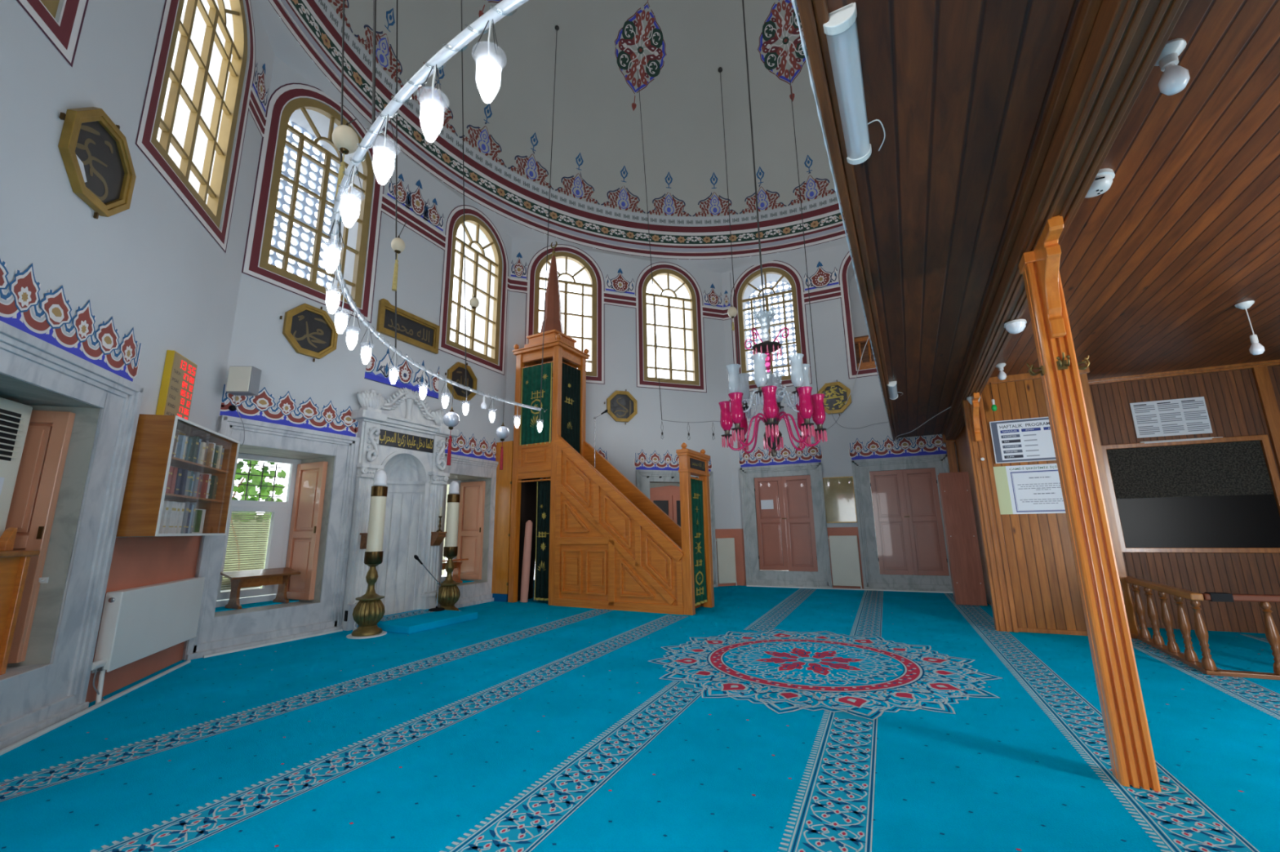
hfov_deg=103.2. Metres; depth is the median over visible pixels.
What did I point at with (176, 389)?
clock
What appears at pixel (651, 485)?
trim
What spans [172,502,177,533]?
book
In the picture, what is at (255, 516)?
wall
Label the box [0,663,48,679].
trim
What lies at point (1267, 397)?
trim
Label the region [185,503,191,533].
book
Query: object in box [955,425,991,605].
wall
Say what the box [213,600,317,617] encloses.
trim
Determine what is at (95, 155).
plaque
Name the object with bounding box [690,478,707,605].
curtain
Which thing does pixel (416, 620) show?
platform
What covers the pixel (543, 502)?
curtain
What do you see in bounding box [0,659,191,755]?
cable trunking
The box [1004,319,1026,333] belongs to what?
lamp
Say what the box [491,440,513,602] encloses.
wall
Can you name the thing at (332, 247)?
socket
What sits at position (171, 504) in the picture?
book
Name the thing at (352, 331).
socket
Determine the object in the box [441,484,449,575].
blind
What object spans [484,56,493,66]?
bulb
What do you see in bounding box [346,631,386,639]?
tray
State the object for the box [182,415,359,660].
trim
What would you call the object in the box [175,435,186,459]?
book
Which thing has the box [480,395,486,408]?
bulb
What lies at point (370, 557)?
socket
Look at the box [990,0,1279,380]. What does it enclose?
ceiling
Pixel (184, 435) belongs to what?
book
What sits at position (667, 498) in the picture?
window shutters
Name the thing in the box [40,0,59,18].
window
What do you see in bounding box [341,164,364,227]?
glass lamp
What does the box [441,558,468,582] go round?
desk
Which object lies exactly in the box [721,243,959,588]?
wall
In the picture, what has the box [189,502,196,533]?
book
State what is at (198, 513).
picture
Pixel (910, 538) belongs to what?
window shutters
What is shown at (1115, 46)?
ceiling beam
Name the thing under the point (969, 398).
dome camera
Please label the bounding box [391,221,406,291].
egg
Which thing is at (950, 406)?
cable
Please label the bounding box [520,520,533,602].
cloth
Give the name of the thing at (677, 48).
ceiling
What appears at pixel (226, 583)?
roller blind
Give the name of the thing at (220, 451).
book
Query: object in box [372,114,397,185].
glass lamp
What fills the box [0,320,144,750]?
trim
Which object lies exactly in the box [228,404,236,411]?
dome
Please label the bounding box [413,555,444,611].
microphone stand
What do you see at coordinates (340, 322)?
glass lamp
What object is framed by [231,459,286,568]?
climbing vine
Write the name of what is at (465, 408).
glass lamp
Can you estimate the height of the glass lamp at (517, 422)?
0.391 m
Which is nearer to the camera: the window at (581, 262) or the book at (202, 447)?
the book at (202, 447)
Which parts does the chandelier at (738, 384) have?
lamp shade, lamp shade, clear arm, clear arm, suspension rod, lamp shade, glass crown, clear stem, clear arm, dish, clear stem, clear arm, lamp shade, clear arm, clear arm, lamp shade, lamp shade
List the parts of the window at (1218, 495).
speckled pane, dark pane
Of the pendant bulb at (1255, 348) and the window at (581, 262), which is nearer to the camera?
the pendant bulb at (1255, 348)
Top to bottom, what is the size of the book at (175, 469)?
0.252 m
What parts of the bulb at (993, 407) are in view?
bulb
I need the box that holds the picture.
[191,510,202,532]
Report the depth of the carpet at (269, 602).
6.58 m
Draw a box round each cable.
[831,413,887,428]
[844,337,869,404]
[895,406,951,446]
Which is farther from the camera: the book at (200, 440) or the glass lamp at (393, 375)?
the glass lamp at (393, 375)
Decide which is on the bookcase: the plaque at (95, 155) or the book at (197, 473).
the book at (197, 473)
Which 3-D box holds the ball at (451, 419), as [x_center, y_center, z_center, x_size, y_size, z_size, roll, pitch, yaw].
[-2.549,-0.024,6.847,0.210,1.112,0.210,-6,-13,25]
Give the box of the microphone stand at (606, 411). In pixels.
[593,409,608,467]
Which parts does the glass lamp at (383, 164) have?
bulb, chain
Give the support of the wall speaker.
attached to the wall at (116, 293)
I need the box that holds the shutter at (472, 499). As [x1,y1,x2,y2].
[456,480,485,579]
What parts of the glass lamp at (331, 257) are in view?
bulb, chain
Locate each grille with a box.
[226,366,251,391]
[269,121,338,288]
[745,280,796,380]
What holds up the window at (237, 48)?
in the wall at (116, 293)
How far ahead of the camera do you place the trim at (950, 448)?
10.05 m
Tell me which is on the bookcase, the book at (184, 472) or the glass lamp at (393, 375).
the book at (184, 472)
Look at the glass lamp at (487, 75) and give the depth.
1.93 m
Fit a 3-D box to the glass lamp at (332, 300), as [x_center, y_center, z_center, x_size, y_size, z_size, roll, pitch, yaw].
[-2.304,-1.030,3.822,0.132,0.391,0.132,4,-13,-25]
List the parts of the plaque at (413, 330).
dark panel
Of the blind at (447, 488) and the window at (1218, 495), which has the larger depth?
the blind at (447, 488)
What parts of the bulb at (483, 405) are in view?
bulb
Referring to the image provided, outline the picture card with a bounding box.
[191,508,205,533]
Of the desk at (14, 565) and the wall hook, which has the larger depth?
the wall hook
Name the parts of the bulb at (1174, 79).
bulb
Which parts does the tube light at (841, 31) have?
plate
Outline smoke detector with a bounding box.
[1084,168,1115,198]
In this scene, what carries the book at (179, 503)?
on the bookcase
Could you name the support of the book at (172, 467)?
on the bookcase
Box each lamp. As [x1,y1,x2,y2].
[324,220,344,273]
[326,267,343,314]
[335,291,350,333]
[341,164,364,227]
[346,311,359,350]
[360,328,373,364]
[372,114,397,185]
[387,352,398,384]
[417,64,444,142]
[417,370,426,399]
[440,382,448,408]
[462,390,469,415]
[472,19,498,103]
[488,400,495,422]
[513,407,520,427]
[537,410,543,432]
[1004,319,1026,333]
[1139,436,1222,444]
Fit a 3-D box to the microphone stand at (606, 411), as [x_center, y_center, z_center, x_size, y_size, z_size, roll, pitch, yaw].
[-0.818,0.515,9.829,0.240,1.765,0.442,-7,-13,28]
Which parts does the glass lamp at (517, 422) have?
bulb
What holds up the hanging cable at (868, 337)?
hanging from the wall at (830, 271)
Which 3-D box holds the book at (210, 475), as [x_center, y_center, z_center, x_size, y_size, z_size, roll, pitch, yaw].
[-4.676,0.642,5.382,0.172,0.268,0.044,3,-12,-19]
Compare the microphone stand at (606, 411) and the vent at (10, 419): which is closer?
the vent at (10, 419)
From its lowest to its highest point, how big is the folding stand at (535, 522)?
1.891 m
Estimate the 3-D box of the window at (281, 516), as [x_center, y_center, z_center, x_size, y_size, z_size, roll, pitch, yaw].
[-5.300,1.368,6.808,0.240,1.970,1.220,-6,-13,25]
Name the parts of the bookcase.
shelf, shelf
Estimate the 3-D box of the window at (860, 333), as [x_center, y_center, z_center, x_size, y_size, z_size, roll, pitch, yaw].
[5.754,-2.692,11.920,1.560,3.060,0.380,-6,-13,25]
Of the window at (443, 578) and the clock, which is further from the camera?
the window at (443, 578)
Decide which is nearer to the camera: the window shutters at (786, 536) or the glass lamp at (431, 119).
the glass lamp at (431, 119)
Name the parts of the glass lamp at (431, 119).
chain, bulb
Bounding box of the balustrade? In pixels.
[1124,575,1279,679]
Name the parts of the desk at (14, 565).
panel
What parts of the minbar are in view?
tower post, curtain rod, tower panel, curtain rod, tower post, tower post, stair panel, stair rail, stair panel, gate post, curtain rod, gate post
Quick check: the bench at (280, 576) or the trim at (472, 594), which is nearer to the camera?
the bench at (280, 576)
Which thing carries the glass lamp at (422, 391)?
hanging from the ring chandelier at (495, 13)
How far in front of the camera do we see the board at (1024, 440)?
6.48 m
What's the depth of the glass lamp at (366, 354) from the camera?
4.93 m
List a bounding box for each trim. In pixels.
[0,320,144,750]
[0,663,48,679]
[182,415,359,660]
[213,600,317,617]
[268,0,848,259]
[438,453,497,608]
[456,581,483,586]
[635,469,718,587]
[649,482,679,488]
[739,462,831,587]
[795,0,897,440]
[851,453,952,591]
[941,434,958,472]
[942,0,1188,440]
[961,393,1138,638]
[986,359,1279,473]
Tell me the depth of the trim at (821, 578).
11.36 m
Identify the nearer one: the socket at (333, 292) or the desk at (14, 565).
the desk at (14, 565)
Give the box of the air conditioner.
[0,397,32,537]
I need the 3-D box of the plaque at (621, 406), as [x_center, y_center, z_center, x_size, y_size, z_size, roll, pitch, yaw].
[-0.434,-0.444,11.494,0.769,0.825,0.056,3,-12,-19]
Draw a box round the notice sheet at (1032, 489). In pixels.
[993,463,1066,514]
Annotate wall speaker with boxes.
[226,366,261,446]
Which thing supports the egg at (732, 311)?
hanging from the wire
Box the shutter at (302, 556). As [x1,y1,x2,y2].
[285,461,328,599]
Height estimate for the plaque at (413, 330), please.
0.570 m
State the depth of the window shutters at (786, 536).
11.42 m
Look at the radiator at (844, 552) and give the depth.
10.70 m
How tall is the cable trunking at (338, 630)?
0.025 m
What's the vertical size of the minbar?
7.489 m
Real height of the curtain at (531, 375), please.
1.610 m
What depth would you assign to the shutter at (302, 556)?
7.13 m
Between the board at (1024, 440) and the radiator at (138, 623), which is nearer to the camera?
the radiator at (138, 623)
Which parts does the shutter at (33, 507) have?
knob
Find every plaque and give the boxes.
[57,106,136,219]
[280,303,337,362]
[376,298,439,354]
[444,361,477,404]
[604,389,637,424]
[814,379,851,415]
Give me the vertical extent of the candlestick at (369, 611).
2.150 m
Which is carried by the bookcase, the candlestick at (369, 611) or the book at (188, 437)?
the book at (188, 437)
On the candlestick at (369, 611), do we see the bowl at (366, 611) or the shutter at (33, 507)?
the bowl at (366, 611)
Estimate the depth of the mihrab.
8.21 m
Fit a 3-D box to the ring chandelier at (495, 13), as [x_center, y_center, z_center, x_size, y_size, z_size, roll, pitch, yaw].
[-2.144,-5.522,6.309,2.720,9.463,8.511,2,-12,-13]
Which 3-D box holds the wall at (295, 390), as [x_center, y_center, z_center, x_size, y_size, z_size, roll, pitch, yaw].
[-4.296,-0.856,8.605,0.869,7.832,5.042,-6,-13,25]
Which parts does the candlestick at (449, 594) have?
stem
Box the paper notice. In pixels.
[760,499,773,509]
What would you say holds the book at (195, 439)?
on the bookcase
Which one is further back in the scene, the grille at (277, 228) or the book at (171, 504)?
the grille at (277, 228)
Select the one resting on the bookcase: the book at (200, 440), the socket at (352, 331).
the book at (200, 440)
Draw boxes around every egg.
[332,118,359,205]
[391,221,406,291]
[469,284,479,309]
[727,272,737,330]
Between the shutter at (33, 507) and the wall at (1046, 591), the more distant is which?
the wall at (1046, 591)
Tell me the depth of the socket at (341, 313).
4.19 m
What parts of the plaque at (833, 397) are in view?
dark panel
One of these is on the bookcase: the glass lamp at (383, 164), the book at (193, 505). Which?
the book at (193, 505)
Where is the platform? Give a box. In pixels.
[357,608,477,634]
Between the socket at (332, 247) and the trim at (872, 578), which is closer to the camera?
the socket at (332, 247)
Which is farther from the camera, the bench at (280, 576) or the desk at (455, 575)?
the desk at (455, 575)
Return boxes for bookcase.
[115,413,239,537]
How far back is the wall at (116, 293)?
4.10 m
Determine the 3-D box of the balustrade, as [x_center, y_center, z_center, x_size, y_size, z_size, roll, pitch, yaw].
[6.312,1.883,4.925,2.087,0.674,2.302,-7,-13,27]
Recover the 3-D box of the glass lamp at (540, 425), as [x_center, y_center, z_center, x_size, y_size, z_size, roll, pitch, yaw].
[-1.677,-0.088,8.513,0.132,0.391,0.132,-4,-12,14]
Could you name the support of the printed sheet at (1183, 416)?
attached to the wall at (1232, 399)
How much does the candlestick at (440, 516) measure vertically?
0.410 m
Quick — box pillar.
[1018,215,1160,791]
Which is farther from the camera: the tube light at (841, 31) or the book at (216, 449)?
the book at (216, 449)
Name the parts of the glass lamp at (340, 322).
bulb, chain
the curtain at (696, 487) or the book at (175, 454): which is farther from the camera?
the curtain at (696, 487)
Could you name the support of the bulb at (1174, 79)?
attached to the ceiling at (1155, 267)
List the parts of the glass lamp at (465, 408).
bulb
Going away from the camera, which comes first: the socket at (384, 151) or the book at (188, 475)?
the socket at (384, 151)
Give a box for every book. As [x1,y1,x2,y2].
[158,501,169,533]
[164,501,175,533]
[165,466,172,493]
[168,466,173,493]
[168,467,177,493]
[170,502,177,533]
[171,430,178,457]
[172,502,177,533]
[173,435,178,457]
[173,467,182,494]
[173,502,180,533]
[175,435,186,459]
[175,502,185,533]
[177,469,187,495]
[179,502,190,533]
[182,436,187,459]
[183,435,188,459]
[183,471,191,496]
[184,438,192,460]
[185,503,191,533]
[187,436,192,461]
[187,471,193,496]
[187,504,194,533]
[188,435,199,462]
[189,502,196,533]
[190,474,195,496]
[191,471,199,497]
[195,442,199,462]
[195,475,200,497]
[196,439,201,463]
[197,442,205,464]
[198,475,203,497]
[200,440,208,465]
[200,473,211,498]
[200,474,208,497]
[200,475,208,497]
[205,443,213,466]
[208,442,216,466]
[208,475,217,499]
[208,478,211,498]
[212,445,218,467]
[215,444,222,469]
[219,448,224,469]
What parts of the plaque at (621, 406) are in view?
dark panel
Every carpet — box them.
[0,585,1279,851]
[214,600,298,612]
[459,580,473,583]
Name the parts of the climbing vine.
stem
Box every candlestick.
[346,470,387,639]
[435,481,461,611]
[435,506,442,532]
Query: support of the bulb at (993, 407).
hanging from the wall at (1046, 591)
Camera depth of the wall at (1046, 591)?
6.22 m
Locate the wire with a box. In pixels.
[637,66,822,422]
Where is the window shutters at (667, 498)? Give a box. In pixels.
[649,485,680,526]
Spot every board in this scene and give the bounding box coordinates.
[937,471,987,605]
[989,417,1056,463]
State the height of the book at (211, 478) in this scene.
0.225 m
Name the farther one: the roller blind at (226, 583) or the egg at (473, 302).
the egg at (473, 302)
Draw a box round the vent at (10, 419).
[0,408,21,461]
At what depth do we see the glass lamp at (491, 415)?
7.66 m
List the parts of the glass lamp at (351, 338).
bulb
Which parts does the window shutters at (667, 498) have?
dark pane, door, door, dark pane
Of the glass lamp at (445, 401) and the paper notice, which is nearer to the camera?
the glass lamp at (445, 401)
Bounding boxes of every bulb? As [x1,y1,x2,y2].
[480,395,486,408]
[989,382,996,411]
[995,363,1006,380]
[1154,38,1190,95]
[1234,300,1264,355]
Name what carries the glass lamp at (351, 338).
hanging from the ring chandelier at (495, 13)
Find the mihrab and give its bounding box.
[341,386,458,631]
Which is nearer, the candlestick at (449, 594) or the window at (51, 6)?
the window at (51, 6)
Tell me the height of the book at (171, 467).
0.255 m
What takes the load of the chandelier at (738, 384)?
hanging from the ceiling at (677, 48)
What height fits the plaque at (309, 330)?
0.825 m
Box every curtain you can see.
[520,362,552,446]
[533,480,551,600]
[560,362,581,453]
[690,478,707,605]
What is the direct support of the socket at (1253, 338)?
attached to the pendant bulb at (1255, 348)
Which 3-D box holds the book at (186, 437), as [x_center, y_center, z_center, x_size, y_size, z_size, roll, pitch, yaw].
[-4.469,0.216,4.858,0.173,0.238,0.055,3,-12,-19]
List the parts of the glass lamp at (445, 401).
bulb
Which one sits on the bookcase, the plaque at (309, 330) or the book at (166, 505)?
the book at (166, 505)
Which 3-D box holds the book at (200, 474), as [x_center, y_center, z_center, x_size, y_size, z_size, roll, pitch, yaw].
[-4.659,0.636,5.330,0.171,0.258,0.060,3,-12,-19]
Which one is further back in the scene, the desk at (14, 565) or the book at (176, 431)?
the book at (176, 431)
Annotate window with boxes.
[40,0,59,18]
[151,0,247,228]
[215,453,301,607]
[259,97,373,308]
[441,479,461,582]
[445,214,502,364]
[533,252,596,376]
[642,269,699,385]
[737,267,802,385]
[848,272,875,370]
[1101,435,1279,553]
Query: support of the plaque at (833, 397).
attached to the wall at (830, 271)
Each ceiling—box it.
[327,0,838,217]
[826,0,1084,437]
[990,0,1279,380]
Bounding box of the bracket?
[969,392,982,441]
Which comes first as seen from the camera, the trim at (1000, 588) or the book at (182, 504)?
the book at (182, 504)
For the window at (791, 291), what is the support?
in the wall at (830, 271)
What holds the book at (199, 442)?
on the bookcase
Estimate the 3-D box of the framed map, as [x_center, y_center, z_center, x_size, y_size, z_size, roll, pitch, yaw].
[4.327,1.599,11.003,0.640,0.980,0.024,-6,-13,25]
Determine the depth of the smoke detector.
2.80 m
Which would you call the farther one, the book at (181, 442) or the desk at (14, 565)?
the book at (181, 442)
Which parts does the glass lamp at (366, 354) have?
bulb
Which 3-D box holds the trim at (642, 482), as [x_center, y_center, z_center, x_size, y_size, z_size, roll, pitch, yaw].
[0.829,2.297,11.358,1.892,2.602,0.107,3,-12,-19]
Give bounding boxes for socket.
[328,244,336,252]
[330,288,336,295]
[338,311,344,316]
[346,193,355,202]
[350,328,355,334]
[364,551,383,564]
[380,146,389,155]
[427,99,437,109]
[443,546,457,556]
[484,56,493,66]
[1249,334,1258,343]
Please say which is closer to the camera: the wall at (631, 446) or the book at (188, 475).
the book at (188, 475)
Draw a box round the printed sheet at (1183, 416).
[1129,396,1212,438]
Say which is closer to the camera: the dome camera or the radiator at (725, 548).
the dome camera
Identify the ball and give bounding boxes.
[443,384,459,465]
[496,401,509,470]
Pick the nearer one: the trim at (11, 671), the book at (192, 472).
the trim at (11, 671)
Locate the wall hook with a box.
[38,577,48,583]
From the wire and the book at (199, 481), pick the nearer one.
the book at (199, 481)
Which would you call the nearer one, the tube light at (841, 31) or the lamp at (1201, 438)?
the tube light at (841, 31)
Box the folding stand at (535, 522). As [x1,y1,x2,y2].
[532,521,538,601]
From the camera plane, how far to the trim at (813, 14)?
2.52 m
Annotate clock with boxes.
[155,350,197,435]
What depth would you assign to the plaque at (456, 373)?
9.54 m
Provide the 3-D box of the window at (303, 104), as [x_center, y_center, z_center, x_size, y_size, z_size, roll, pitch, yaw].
[-5.013,-3.345,7.657,0.820,3.255,1.550,-6,-13,25]
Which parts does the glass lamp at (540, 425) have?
bulb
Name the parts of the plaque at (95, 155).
dark panel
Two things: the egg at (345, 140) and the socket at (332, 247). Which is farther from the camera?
the egg at (345, 140)
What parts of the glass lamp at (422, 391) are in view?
bulb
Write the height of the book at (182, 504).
0.294 m
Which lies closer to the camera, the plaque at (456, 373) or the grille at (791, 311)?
the plaque at (456, 373)
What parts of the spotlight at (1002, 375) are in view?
bulb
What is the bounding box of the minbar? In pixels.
[507,240,714,615]
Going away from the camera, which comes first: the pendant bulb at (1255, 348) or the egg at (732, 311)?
the pendant bulb at (1255, 348)
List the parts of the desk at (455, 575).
leg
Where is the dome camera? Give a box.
[966,395,980,404]
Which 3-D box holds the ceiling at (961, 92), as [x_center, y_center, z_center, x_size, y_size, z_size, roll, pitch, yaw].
[2.918,-0.864,5.119,0.840,0.040,12.430,-7,-13,27]
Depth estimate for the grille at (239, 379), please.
5.89 m
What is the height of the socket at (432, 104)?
0.045 m
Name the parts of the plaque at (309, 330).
dark panel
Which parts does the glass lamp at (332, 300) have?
bulb, chain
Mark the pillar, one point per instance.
(1131, 756)
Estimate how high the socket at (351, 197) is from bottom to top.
0.045 m
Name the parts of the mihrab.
wall bracket, cornice, arch moulding, wall bracket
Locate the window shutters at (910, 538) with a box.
[869,467,949,575]
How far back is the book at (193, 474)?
5.11 m
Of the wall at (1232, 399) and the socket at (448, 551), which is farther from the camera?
the socket at (448, 551)
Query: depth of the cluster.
6.97 m
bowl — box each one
[352,599,385,624]
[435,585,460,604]
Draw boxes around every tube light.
[822,2,885,164]
[887,381,902,399]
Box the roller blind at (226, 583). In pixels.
[220,511,271,590]
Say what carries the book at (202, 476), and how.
on the bookcase
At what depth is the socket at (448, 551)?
8.40 m
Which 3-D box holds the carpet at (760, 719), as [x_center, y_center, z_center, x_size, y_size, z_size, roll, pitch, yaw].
[1.682,2.332,5.104,12.240,0.009,12.500,-6,-13,25]
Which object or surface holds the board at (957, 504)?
on the carpet at (760, 719)
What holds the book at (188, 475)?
on the bookcase
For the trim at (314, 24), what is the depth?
11.59 m
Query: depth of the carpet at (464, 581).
9.67 m
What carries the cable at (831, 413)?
attached to the wall at (830, 271)
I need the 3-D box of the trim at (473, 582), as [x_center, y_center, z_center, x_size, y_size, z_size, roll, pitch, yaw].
[-3.554,2.954,9.324,0.870,0.090,1.150,-6,-13,25]
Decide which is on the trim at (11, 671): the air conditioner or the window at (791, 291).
the air conditioner
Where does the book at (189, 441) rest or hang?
on the bookcase
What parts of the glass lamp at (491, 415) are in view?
bulb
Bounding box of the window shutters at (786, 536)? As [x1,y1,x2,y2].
[754,475,817,571]
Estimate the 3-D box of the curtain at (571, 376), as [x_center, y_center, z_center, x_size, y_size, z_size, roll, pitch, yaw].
[-1.378,-0.180,10.069,0.049,2.100,0.663,-7,-13,28]
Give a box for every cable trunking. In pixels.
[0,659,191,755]
[202,629,342,657]
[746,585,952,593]
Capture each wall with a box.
[0,0,275,702]
[215,56,511,617]
[217,515,271,600]
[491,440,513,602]
[503,237,737,586]
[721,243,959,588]
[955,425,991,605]
[982,373,1137,634]
[1088,365,1279,634]
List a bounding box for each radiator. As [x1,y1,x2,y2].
[91,577,204,704]
[715,537,737,586]
[827,535,862,588]
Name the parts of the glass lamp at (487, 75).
chain, bulb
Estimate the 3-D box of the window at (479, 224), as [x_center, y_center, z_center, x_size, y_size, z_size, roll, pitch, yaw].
[-3.342,-2.831,10.278,0.100,2.960,1.440,-6,-13,25]
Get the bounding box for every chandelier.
[328,0,559,412]
[720,0,827,457]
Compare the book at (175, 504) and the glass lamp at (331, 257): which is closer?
the glass lamp at (331, 257)
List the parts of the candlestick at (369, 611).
stem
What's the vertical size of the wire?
9.225 m
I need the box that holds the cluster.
[343,600,358,631]
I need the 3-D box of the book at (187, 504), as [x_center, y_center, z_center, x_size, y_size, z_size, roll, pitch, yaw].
[-4.534,0.895,4.948,0.182,0.306,0.050,3,-12,-19]
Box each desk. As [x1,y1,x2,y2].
[0,527,39,675]
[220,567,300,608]
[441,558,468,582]
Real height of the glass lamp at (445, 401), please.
0.391 m
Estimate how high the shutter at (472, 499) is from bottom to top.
1.887 m
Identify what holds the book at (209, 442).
on the bookcase
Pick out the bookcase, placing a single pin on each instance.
(145, 495)
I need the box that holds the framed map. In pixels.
[822,476,857,523]
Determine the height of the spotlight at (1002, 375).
0.197 m
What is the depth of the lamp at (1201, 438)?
6.45 m
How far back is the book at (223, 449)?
5.63 m
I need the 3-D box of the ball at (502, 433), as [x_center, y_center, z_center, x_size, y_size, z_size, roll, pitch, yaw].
[-2.119,0.144,7.824,0.200,1.065,0.200,-6,-13,25]
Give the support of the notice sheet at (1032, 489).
attached to the wall at (1046, 591)
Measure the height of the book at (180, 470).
0.260 m
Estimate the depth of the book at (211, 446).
5.37 m
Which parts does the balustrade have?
hand rail, rail, hand rail, rail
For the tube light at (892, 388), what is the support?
attached to the ceiling at (961, 92)
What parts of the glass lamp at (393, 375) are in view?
bulb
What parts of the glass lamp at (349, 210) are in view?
bulb, chain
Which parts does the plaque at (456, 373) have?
dark panel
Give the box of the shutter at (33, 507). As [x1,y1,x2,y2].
[4,409,75,663]
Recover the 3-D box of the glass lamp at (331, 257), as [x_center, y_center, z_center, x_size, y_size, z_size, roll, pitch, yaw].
[-1.956,-1.155,3.233,0.132,0.391,0.132,9,-15,-40]
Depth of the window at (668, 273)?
12.42 m

